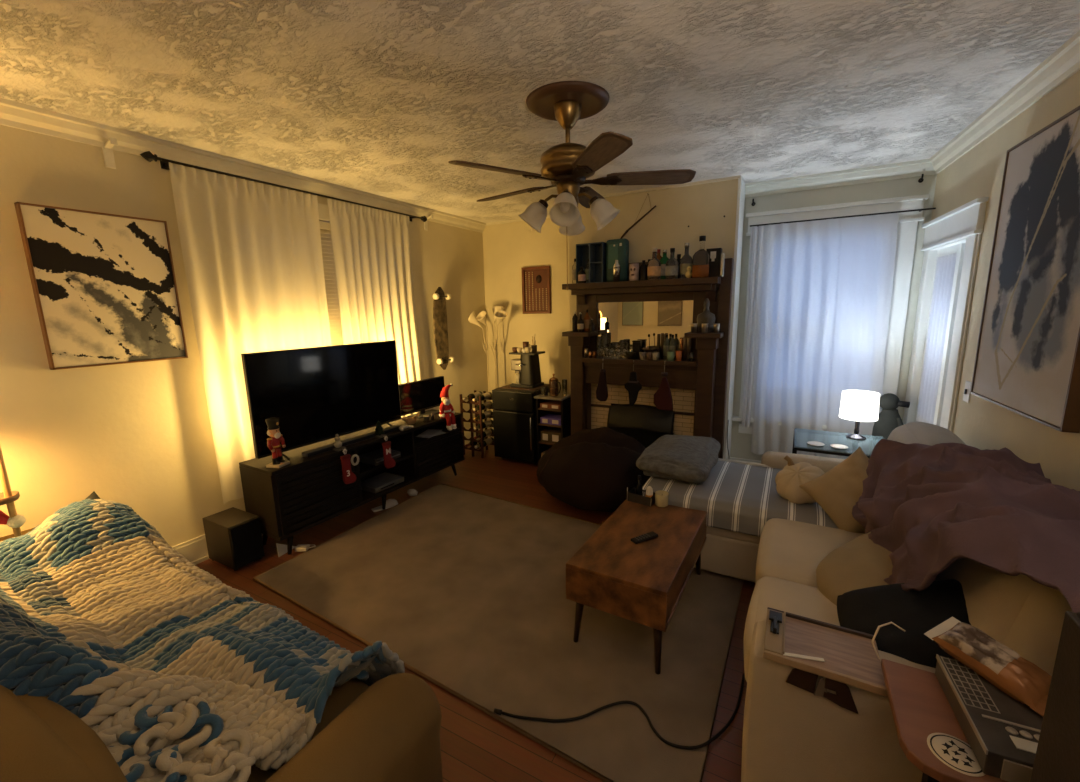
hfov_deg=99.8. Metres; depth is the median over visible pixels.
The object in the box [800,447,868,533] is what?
throw pillow
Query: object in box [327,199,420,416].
sheer curtain
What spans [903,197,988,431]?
window
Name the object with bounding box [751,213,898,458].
sheer curtain
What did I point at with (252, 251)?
sheer curtain
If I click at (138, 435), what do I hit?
wall
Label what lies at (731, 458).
baseboard
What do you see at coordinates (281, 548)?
paper card
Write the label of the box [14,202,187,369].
wall art
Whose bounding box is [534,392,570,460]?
shelf unit
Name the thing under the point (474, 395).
wine bottle
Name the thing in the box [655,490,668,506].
candle jar
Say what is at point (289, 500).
tv console
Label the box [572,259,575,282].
liquor bottle
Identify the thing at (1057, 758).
base cabinet
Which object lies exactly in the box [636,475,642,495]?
bottle
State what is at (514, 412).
mini fridge
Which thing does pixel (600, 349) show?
drinking glass
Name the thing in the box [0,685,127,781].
cushion
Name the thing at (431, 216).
wall bracket
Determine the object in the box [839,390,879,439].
table lamp
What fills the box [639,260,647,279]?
liquor bottle
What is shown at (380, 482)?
cable box
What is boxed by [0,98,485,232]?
trim
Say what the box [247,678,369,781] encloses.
seat cushion
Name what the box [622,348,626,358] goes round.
drinking glass
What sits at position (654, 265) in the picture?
liquor bottle
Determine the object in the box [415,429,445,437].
papers
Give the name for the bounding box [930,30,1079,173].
trim
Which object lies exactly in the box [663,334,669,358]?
liquor bottle
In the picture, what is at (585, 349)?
cup
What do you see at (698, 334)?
shelf
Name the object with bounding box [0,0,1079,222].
ceiling
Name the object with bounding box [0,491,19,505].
tray
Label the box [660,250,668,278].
liquor bottle
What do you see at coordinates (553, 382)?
press
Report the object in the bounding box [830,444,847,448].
plate
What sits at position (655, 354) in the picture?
patterned cup
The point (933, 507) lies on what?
throw blanket
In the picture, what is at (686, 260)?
liquor bottle
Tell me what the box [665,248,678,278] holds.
liquor bottle
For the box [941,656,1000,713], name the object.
print
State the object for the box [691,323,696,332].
steel cup
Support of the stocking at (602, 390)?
attached to the fireplace mantel
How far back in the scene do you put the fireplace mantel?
4.09 m
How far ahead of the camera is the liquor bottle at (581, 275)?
4.13 m
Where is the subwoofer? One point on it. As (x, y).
(233, 536)
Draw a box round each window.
[318,203,343,345]
[732,194,928,433]
[903,197,988,431]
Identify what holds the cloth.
on the floor
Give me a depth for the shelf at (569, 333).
4.23 m
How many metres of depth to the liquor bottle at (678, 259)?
3.82 m
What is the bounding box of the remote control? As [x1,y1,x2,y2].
[631,531,657,543]
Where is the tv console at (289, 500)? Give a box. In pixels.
[239,409,464,554]
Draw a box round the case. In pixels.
[606,238,628,281]
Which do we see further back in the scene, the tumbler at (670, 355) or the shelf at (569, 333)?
the shelf at (569, 333)
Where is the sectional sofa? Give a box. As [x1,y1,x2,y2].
[694,421,1071,781]
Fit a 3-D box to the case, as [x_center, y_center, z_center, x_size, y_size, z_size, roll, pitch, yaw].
[0.695,-1.169,4.095,0.195,0.375,0.107,5,12,29]
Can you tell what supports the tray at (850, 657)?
on the sectional sofa
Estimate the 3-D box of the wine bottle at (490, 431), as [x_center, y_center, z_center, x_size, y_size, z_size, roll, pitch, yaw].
[-0.630,0.485,5.071,0.073,0.073,0.306,5,12,29]
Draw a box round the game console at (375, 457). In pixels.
[359,448,400,465]
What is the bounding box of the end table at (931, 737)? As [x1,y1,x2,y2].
[881,659,1007,781]
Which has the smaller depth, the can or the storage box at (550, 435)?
the can
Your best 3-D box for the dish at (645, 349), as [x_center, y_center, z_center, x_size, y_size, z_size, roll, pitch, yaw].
[0.984,-0.398,4.057,0.148,0.219,0.150,5,12,29]
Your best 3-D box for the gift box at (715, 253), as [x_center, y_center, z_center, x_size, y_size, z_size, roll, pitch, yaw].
[1.400,-1.029,3.666,0.110,0.225,0.082,5,12,29]
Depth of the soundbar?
3.40 m
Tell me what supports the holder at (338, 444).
on the tv console at (289, 500)
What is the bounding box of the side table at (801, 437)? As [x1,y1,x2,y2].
[792,428,883,458]
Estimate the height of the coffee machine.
0.362 m
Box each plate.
[807,441,824,445]
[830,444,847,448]
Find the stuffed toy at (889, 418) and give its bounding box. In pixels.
[872,393,909,438]
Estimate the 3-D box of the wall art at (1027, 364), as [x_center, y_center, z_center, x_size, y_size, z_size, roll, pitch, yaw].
[2.162,-0.515,1.974,0.050,1.220,0.840,4,11,25]
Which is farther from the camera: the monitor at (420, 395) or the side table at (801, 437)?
the monitor at (420, 395)
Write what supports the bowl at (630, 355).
on the fireplace mantel
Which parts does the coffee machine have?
plate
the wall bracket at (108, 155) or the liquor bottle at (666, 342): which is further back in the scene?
the liquor bottle at (666, 342)
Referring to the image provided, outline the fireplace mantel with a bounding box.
[562,258,733,458]
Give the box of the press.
[549,374,560,395]
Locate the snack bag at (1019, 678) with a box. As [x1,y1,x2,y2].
[924,617,1051,715]
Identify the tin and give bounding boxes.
[423,415,428,420]
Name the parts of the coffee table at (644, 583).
leg, panel, leg, panel, leg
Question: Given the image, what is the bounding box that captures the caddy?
[627,487,654,505]
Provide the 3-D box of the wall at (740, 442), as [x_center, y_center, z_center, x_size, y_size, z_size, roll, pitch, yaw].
[2.423,-0.446,3.857,1.400,2.600,0.120,5,12,29]
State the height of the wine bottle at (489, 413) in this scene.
0.073 m
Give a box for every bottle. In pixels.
[463,391,482,399]
[465,438,484,446]
[472,392,491,400]
[473,401,492,410]
[473,410,492,420]
[474,419,492,429]
[474,428,493,438]
[475,437,493,448]
[544,387,547,395]
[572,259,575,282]
[572,311,577,330]
[577,312,583,331]
[578,267,585,282]
[584,310,589,331]
[585,259,592,282]
[589,319,594,331]
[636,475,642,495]
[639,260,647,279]
[645,486,652,497]
[647,248,660,279]
[657,249,661,259]
[657,334,660,358]
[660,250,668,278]
[661,334,664,358]
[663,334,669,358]
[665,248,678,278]
[669,335,675,358]
[676,254,680,278]
[679,243,692,277]
[679,337,682,359]
[683,337,686,360]
[687,338,691,360]
[692,236,709,277]
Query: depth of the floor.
2.06 m
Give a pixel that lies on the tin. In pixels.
(426, 417)
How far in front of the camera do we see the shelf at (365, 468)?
3.64 m
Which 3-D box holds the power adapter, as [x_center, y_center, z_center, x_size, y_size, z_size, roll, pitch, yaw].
[-1.597,1.065,3.110,0.124,0.028,0.079,-1,10,-1]
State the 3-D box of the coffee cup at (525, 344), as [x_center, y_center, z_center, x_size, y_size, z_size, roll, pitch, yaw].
[-0.148,-0.469,4.825,0.068,0.105,0.077,-6,11,-23]
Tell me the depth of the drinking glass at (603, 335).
4.27 m
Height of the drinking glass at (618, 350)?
0.100 m
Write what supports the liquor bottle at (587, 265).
in the crate
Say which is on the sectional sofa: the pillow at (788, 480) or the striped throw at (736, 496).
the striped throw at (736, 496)
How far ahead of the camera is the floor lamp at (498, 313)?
5.33 m
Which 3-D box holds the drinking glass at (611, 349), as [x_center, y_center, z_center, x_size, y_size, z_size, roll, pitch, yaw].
[0.656,-0.346,4.146,0.056,0.100,0.055,5,12,29]
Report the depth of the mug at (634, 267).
3.90 m
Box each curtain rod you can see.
[140,151,426,221]
[750,208,935,226]
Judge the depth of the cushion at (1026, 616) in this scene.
1.21 m
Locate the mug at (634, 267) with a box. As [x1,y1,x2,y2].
[629,263,638,280]
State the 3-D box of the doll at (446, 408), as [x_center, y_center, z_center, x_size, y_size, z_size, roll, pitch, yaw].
[-0.860,0.151,4.207,0.150,0.413,0.176,-5,11,-18]
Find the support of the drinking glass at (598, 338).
on the fireplace mantel
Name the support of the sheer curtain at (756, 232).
hanging from the curtain rod at (919, 210)
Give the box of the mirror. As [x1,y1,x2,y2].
[598,300,692,357]
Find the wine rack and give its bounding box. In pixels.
[459,390,493,457]
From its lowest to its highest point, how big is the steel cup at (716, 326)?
0.075 m
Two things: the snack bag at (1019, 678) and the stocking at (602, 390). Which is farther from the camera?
the stocking at (602, 390)
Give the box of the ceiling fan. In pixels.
[448,81,695,289]
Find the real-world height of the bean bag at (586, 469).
0.596 m
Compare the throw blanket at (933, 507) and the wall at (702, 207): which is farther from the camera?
the wall at (702, 207)
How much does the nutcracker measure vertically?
0.318 m
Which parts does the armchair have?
arm, arm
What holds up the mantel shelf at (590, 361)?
attached to the fireplace mantel
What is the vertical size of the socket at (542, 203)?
0.051 m
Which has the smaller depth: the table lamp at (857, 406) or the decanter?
the table lamp at (857, 406)
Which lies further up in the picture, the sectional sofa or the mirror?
the mirror
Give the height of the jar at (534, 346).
0.190 m
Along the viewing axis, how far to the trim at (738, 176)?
3.84 m
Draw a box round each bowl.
[401,413,419,424]
[625,352,635,358]
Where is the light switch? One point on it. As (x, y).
(966, 397)
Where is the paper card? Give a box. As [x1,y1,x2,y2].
[276,543,295,556]
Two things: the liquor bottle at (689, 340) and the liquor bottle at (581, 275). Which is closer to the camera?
the liquor bottle at (689, 340)
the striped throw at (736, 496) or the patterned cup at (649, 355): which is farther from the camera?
the patterned cup at (649, 355)
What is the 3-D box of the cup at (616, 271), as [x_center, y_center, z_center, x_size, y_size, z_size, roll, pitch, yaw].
[0.674,-1.020,4.005,0.072,0.115,0.071,5,12,29]
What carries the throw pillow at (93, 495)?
on the armchair
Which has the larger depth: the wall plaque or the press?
the wall plaque
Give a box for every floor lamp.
[0,446,21,536]
[468,306,507,437]
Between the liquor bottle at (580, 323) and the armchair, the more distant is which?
the liquor bottle at (580, 323)
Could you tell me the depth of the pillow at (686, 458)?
2.92 m
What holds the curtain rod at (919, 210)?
attached to the wall at (740, 442)
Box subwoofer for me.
[202,507,264,570]
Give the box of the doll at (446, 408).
[439,384,456,430]
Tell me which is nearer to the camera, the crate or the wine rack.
the crate
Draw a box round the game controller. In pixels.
[399,425,413,430]
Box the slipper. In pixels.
[372,499,397,511]
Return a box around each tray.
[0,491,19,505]
[763,607,887,713]
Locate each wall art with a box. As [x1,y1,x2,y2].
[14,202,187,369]
[970,106,1079,432]
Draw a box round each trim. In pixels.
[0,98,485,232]
[485,215,549,225]
[601,175,739,197]
[723,175,744,459]
[745,158,934,197]
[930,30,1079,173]
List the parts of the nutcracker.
arm, leg, leg, arm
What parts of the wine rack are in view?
post, scalloped rail, scalloped rail, scalloped rail, scalloped rail, scalloped rail, post, scalloped rail, post, post, post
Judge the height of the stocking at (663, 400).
0.432 m
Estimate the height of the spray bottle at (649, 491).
0.100 m
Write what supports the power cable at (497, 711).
on the area rug at (467, 588)
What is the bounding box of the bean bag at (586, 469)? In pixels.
[537,427,650,511]
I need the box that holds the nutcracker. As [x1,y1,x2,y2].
[265,417,289,467]
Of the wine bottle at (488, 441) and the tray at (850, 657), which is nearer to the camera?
the tray at (850, 657)
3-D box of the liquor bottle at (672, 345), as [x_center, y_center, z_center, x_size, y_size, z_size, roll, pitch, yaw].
[1.160,-0.386,3.984,0.057,0.215,0.056,5,12,29]
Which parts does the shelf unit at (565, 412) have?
panel, shelf, shelf, shelf, panel, panel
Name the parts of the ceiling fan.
inset panel, blade, inset panel, blade, lamp shade, lamp arm, lamp shade, bulb, pull chain, lamp shade, lamp arm, inset panel, blade, inset panel, blade, lamp shade, blade, inset panel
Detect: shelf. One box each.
[359,452,412,475]
[414,425,459,445]
[562,277,720,289]
[562,331,596,336]
[581,356,697,366]
[684,332,723,337]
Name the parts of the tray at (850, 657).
paper strip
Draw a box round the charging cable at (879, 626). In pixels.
[871,622,904,659]
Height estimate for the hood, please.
0.258 m
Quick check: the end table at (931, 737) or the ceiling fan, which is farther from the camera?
the ceiling fan
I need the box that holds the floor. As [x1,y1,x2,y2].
[195,436,755,781]
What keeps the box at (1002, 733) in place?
on the end table at (931, 737)
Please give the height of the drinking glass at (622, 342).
0.160 m
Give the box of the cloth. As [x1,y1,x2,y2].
[407,489,417,495]
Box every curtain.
[169,162,331,503]
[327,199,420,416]
[742,226,763,426]
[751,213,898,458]
[916,253,956,423]
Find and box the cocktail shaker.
[612,260,620,281]
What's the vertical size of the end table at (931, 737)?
0.657 m
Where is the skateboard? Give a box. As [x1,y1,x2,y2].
[433,287,454,369]
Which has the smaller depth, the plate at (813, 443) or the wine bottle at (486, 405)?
the plate at (813, 443)
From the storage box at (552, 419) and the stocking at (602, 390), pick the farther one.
the storage box at (552, 419)
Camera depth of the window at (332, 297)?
3.72 m
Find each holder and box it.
[333,434,345,452]
[374,420,386,439]
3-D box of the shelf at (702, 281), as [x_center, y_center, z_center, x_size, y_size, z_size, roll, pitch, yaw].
[0.862,-0.939,4.001,1.360,0.050,0.267,5,12,29]
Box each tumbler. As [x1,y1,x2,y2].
[667,351,674,360]
[676,351,681,360]
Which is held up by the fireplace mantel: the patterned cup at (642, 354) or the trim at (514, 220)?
the patterned cup at (642, 354)
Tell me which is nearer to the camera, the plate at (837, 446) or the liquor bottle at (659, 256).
the plate at (837, 446)
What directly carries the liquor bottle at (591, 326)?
on the fireplace mantel
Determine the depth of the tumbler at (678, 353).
3.84 m
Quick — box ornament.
[685,266,691,277]
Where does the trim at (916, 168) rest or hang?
attached to the wall at (740, 442)
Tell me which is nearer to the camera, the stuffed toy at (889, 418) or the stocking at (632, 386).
the stuffed toy at (889, 418)
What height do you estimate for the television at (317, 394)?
0.734 m
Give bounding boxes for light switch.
[963,380,971,402]
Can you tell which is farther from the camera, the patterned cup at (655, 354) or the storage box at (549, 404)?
the storage box at (549, 404)
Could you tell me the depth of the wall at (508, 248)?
5.30 m
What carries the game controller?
on the tv console at (289, 500)
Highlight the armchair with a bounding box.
[0,527,442,781]
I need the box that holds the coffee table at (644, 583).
[566,499,706,673]
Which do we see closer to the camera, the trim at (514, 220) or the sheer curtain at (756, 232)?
the sheer curtain at (756, 232)
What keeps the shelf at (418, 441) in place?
attached to the tv console at (289, 500)
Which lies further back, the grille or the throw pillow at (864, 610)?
the grille
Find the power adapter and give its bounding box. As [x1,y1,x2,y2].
[294,544,315,551]
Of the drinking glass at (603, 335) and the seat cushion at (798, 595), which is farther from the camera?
the drinking glass at (603, 335)
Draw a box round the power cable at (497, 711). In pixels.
[494,674,744,749]
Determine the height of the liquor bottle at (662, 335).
0.220 m
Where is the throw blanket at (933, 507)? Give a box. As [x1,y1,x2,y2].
[852,439,1079,612]
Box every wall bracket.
[102,137,117,168]
[424,215,432,229]
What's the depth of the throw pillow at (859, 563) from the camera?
1.72 m
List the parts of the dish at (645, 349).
dish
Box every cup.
[523,342,529,348]
[525,347,531,352]
[584,348,587,357]
[612,268,620,281]
[639,352,645,359]
[646,352,652,359]
[652,352,658,359]
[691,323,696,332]
[702,323,707,332]
[713,323,719,332]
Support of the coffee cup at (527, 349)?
on the coffee machine
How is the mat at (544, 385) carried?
on the mini fridge
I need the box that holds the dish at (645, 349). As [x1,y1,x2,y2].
[642,334,657,358]
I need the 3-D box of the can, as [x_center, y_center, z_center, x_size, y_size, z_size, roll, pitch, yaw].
[1.432,-0.990,3.575,0.030,0.180,0.030,5,12,29]
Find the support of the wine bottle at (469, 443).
in the wine rack
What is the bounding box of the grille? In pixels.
[229,517,264,568]
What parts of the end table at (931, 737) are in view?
post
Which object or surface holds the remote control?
on the coffee table at (644, 583)
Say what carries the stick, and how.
hanging from the wall at (702, 207)
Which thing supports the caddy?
on the coffee table at (644, 583)
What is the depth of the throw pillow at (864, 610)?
1.37 m
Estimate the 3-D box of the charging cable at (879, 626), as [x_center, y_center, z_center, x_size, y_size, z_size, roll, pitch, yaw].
[0.947,0.681,1.255,0.125,0.052,0.048,-6,12,-27]
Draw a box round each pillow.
[86,491,99,499]
[636,435,720,483]
[775,455,823,503]
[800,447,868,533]
[816,532,892,605]
[837,579,970,667]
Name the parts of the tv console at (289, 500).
panel, leg, leg, door, panel, panel, leg, panel, door, panel, leg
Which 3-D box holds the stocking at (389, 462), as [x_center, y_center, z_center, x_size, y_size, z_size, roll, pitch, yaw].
[-1.203,0.483,3.620,0.033,0.272,0.105,5,12,31]
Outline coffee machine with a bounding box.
[509,351,544,387]
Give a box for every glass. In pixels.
[562,379,566,395]
[596,336,600,356]
[598,347,603,357]
[601,333,606,356]
[603,346,608,357]
[607,343,613,356]
[609,347,614,358]
[614,342,619,357]
[615,347,621,358]
[620,340,625,357]
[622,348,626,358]
[689,352,693,360]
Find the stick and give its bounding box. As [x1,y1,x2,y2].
[620,193,655,238]
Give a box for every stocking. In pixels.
[340,449,358,483]
[382,436,395,468]
[596,358,607,400]
[624,359,641,405]
[654,360,672,410]
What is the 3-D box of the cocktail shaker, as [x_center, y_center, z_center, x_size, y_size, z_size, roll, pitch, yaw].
[0.673,-1.056,3.999,0.073,0.188,0.072,5,12,29]
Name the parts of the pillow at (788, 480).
stem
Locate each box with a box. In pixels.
[361,472,403,493]
[540,400,560,409]
[540,414,560,425]
[541,427,560,442]
[706,248,721,277]
[935,654,1043,781]
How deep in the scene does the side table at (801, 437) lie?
3.33 m
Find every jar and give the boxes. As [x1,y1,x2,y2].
[531,336,536,351]
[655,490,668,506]
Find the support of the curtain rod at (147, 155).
attached to the wall at (138, 435)
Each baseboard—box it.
[172,427,489,564]
[730,457,760,463]
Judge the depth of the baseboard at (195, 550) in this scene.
2.97 m
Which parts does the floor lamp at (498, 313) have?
lamp shade, lamp shade, stem, stem, lamp shade, lamp shade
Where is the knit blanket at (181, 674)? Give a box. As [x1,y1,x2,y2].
[0,499,404,781]
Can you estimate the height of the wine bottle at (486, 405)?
0.073 m
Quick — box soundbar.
[302,425,399,457]
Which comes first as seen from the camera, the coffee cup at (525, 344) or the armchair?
the armchair
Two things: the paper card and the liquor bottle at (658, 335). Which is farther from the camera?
the liquor bottle at (658, 335)
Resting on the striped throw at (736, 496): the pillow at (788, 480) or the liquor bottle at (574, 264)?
the pillow at (788, 480)
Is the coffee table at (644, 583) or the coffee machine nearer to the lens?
the coffee table at (644, 583)
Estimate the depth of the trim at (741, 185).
3.88 m
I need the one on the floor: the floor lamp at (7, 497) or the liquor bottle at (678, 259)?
the floor lamp at (7, 497)
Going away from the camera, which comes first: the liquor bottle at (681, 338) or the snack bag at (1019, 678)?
the snack bag at (1019, 678)
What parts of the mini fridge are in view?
freezer door, door, handle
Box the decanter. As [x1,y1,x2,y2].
[697,298,714,332]
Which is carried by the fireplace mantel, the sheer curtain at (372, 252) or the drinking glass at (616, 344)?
the drinking glass at (616, 344)
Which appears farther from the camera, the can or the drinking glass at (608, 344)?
the drinking glass at (608, 344)
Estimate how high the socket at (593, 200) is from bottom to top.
0.051 m
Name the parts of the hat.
crown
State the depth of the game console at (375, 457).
3.71 m
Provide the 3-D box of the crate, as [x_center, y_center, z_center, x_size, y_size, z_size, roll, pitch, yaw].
[0.479,-1.174,4.201,0.265,0.355,0.132,5,12,29]
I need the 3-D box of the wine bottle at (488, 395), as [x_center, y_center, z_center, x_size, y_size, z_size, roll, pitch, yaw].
[-0.639,0.072,4.995,0.073,0.073,0.306,5,12,29]
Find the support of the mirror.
attached to the fireplace mantel
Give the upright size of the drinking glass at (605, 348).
0.110 m
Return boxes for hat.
[0,510,25,527]
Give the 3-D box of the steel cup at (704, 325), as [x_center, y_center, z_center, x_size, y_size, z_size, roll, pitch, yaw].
[1.339,-0.510,3.696,0.052,0.075,0.051,5,12,29]
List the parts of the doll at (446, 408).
arm, leg, leg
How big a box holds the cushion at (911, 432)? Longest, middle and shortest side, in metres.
0.728 x 0.559 x 0.361 m
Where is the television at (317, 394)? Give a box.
[241,340,401,460]
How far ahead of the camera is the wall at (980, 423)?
2.40 m
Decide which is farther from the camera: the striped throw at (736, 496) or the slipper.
the slipper
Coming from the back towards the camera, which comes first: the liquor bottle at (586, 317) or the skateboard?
the skateboard
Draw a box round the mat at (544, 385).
[500,384,548,390]
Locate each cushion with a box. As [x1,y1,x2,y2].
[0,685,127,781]
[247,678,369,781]
[744,576,839,681]
[755,518,863,587]
[888,421,965,445]
[935,557,1071,675]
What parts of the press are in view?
lid, glass, frame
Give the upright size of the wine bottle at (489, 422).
0.073 m
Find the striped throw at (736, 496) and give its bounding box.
[642,458,837,536]
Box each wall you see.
[0,125,488,546]
[482,218,569,419]
[569,179,737,393]
[730,174,936,460]
[931,70,1079,490]
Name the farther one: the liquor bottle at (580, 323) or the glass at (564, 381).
the glass at (564, 381)
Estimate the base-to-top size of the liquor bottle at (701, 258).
0.324 m
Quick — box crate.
[576,242,606,282]
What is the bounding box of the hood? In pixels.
[607,404,674,434]
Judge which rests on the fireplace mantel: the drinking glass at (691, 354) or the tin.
the drinking glass at (691, 354)
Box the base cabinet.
[1030,611,1079,781]
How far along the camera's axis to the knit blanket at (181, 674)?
1.40 m
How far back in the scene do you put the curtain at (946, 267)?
3.18 m
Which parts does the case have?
panel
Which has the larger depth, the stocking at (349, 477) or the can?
the can
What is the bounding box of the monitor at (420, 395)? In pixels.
[399,376,444,417]
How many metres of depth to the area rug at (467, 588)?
2.31 m
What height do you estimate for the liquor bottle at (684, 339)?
0.200 m
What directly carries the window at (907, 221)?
in the wall at (740, 442)
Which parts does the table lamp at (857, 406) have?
stem, lamp shade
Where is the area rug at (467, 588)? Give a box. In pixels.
[253,483,743,781]
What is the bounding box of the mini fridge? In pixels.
[492,383,548,462]
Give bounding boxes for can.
[720,253,724,276]
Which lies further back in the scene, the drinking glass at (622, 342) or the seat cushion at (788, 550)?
the drinking glass at (622, 342)
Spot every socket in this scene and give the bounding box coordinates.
[539,199,547,207]
[589,196,597,204]
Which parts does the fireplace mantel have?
post, overmantel frame, gallery rail, frieze moulding, cornice, overmantel frame, overmantel frame, post, return panel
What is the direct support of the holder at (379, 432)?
on the tv console at (289, 500)
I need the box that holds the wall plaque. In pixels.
[521,266,550,313]
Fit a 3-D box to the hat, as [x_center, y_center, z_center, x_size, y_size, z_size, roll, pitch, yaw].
[-2.550,0.619,2.030,0.210,0.250,0.323,5,12,29]
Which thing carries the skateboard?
attached to the wall at (138, 435)

